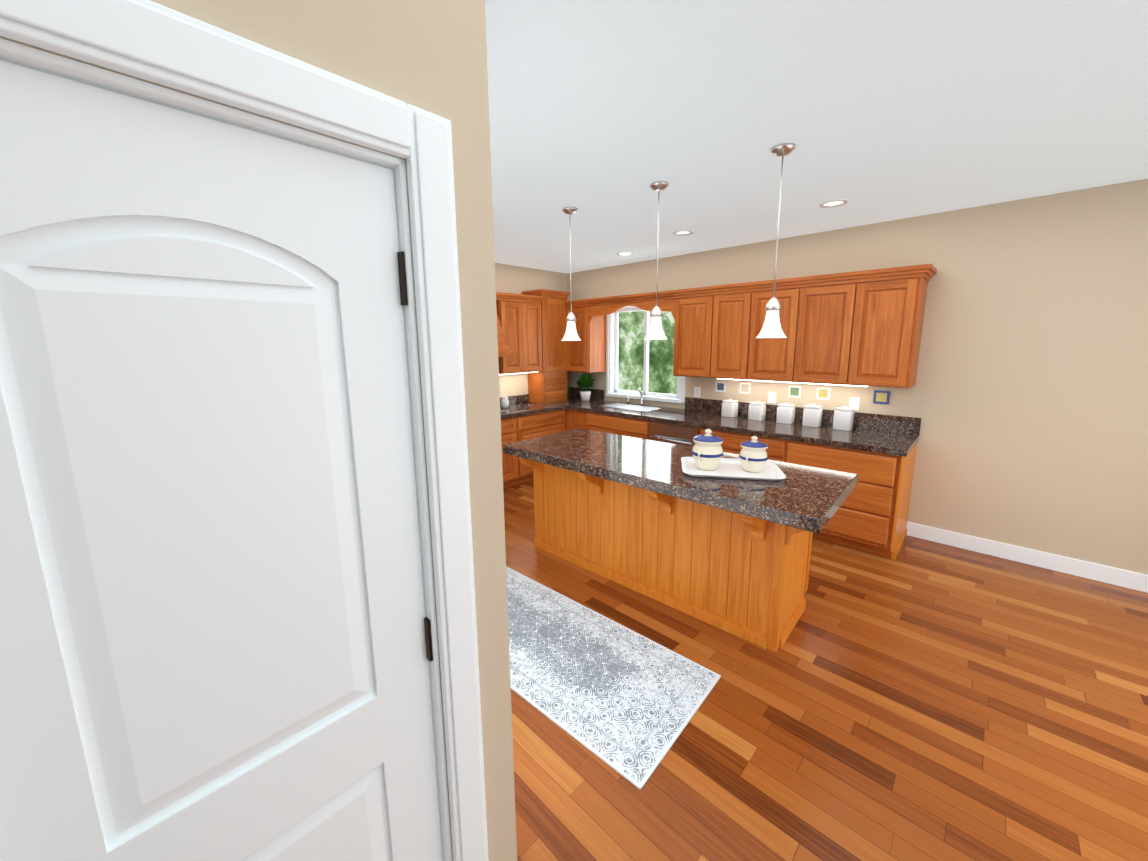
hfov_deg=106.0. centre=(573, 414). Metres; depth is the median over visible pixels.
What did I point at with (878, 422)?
backsplash
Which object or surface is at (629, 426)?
base cabinet
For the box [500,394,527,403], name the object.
backsplash
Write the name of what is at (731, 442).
base cabinet
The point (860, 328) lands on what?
upper cabinet
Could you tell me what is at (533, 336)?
upper cabinet
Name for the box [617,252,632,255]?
recessed light
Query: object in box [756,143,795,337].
pendant light
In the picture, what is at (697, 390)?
outlet
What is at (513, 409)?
countertop
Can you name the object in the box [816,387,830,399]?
art
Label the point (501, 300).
upper cabinet
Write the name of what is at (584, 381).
potted plant
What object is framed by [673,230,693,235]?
recessed light
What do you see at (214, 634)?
pantry door
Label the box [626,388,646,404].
faucet
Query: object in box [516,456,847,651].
kitchen island
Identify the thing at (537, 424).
base cabinet
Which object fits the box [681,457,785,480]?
platter
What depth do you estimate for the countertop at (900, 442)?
4.14 m
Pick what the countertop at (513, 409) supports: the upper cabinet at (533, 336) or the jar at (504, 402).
the jar at (504, 402)
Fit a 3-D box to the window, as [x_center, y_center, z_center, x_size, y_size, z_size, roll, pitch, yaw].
[0.936,-0.822,5.640,1.234,1.235,0.155,9,13,43]
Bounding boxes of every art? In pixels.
[715,381,725,391]
[739,382,750,393]
[788,385,801,397]
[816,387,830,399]
[873,390,889,403]
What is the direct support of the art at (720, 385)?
attached to the wall at (1025, 397)
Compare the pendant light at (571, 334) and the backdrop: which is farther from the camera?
the backdrop
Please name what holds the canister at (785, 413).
on the countertop at (900, 442)
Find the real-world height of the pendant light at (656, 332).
0.989 m
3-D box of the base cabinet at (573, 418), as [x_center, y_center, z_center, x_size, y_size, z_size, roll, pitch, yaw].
[0.286,0.329,5.901,0.470,0.869,0.726,9,13,43]
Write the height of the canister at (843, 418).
0.217 m
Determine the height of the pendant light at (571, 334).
0.989 m
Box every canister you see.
[721,399,737,417]
[748,401,765,420]
[776,403,794,423]
[802,404,822,426]
[833,406,853,430]
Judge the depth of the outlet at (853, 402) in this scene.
4.04 m
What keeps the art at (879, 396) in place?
attached to the wall at (1025, 397)
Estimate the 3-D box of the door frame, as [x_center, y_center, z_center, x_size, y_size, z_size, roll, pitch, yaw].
[-0.565,0.537,0.775,0.146,2.165,0.830,9,13,43]
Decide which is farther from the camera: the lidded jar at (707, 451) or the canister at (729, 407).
the canister at (729, 407)
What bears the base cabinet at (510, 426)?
on the floor
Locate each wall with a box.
[0,0,516,860]
[495,263,568,396]
[567,179,1147,574]
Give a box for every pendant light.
[561,207,580,340]
[644,181,668,339]
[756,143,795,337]
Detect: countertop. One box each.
[500,396,583,419]
[503,428,857,533]
[564,400,918,455]
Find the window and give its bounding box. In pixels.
[606,306,685,402]
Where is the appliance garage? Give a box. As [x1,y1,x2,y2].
[528,372,567,403]
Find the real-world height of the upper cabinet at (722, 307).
0.890 m
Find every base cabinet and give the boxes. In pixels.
[501,416,519,487]
[520,408,563,482]
[564,408,583,430]
[584,412,639,437]
[640,420,695,446]
[696,428,775,459]
[772,436,918,559]
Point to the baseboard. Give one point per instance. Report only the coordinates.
(1103, 573)
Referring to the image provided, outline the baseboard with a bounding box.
[906,522,1147,592]
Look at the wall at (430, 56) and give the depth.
0.90 m
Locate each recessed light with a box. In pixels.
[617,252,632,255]
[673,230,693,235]
[819,199,848,207]
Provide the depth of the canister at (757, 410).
4.49 m
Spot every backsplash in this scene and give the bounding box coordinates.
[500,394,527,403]
[569,388,921,435]
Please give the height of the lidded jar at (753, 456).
0.216 m
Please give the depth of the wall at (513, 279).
5.86 m
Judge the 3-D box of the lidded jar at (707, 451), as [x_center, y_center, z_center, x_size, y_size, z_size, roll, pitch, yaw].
[0.838,0.211,2.711,0.190,0.251,0.243,9,13,43]
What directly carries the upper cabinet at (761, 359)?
attached to the wall at (1025, 397)
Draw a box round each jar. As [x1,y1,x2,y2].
[501,395,508,407]
[692,429,722,470]
[739,436,767,472]
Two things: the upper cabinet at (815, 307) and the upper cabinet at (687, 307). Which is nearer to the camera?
the upper cabinet at (815, 307)
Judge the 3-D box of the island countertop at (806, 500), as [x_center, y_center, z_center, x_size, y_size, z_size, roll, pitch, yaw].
[0.573,0.331,3.029,2.260,0.069,0.900,8,13,41]
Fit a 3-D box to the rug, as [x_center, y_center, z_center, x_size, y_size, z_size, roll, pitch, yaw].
[-0.229,1.317,2.626,1.980,0.008,0.770,8,13,41]
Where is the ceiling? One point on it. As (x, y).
(604, 115)
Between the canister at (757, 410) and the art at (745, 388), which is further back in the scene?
the art at (745, 388)
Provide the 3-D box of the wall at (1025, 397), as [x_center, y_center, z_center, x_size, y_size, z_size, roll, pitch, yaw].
[3.267,-0.243,3.486,9.200,2.740,0.120,9,13,43]
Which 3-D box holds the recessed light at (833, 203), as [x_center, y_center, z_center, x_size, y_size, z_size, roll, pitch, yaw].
[1.926,-1.569,3.211,0.190,0.008,0.190,9,13,43]
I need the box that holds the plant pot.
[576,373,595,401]
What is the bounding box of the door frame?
[0,0,488,860]
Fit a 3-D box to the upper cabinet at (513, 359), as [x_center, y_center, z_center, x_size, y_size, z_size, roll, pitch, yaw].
[-0.865,-0.991,5.479,0.347,0.914,0.399,9,13,43]
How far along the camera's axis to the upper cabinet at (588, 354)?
5.84 m
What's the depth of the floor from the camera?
1.95 m
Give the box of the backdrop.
[618,311,676,393]
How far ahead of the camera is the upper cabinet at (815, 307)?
3.87 m
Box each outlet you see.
[694,387,700,396]
[768,392,775,403]
[849,397,859,410]
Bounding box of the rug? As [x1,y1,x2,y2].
[506,566,720,789]
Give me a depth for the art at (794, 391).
4.39 m
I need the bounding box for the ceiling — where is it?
[485,0,1147,273]
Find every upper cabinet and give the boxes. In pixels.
[496,292,507,347]
[498,296,527,374]
[524,292,571,375]
[528,300,539,371]
[568,304,607,371]
[672,292,703,377]
[704,288,743,379]
[740,284,791,382]
[784,276,843,384]
[836,272,931,387]
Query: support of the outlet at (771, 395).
attached to the wall at (1025, 397)
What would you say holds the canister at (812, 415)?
on the countertop at (900, 442)
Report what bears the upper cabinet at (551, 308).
attached to the wall at (513, 279)
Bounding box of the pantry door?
[0,60,442,860]
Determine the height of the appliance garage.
0.422 m
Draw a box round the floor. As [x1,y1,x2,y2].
[503,479,1147,860]
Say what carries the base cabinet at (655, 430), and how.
on the floor
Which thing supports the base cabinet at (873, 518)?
on the floor

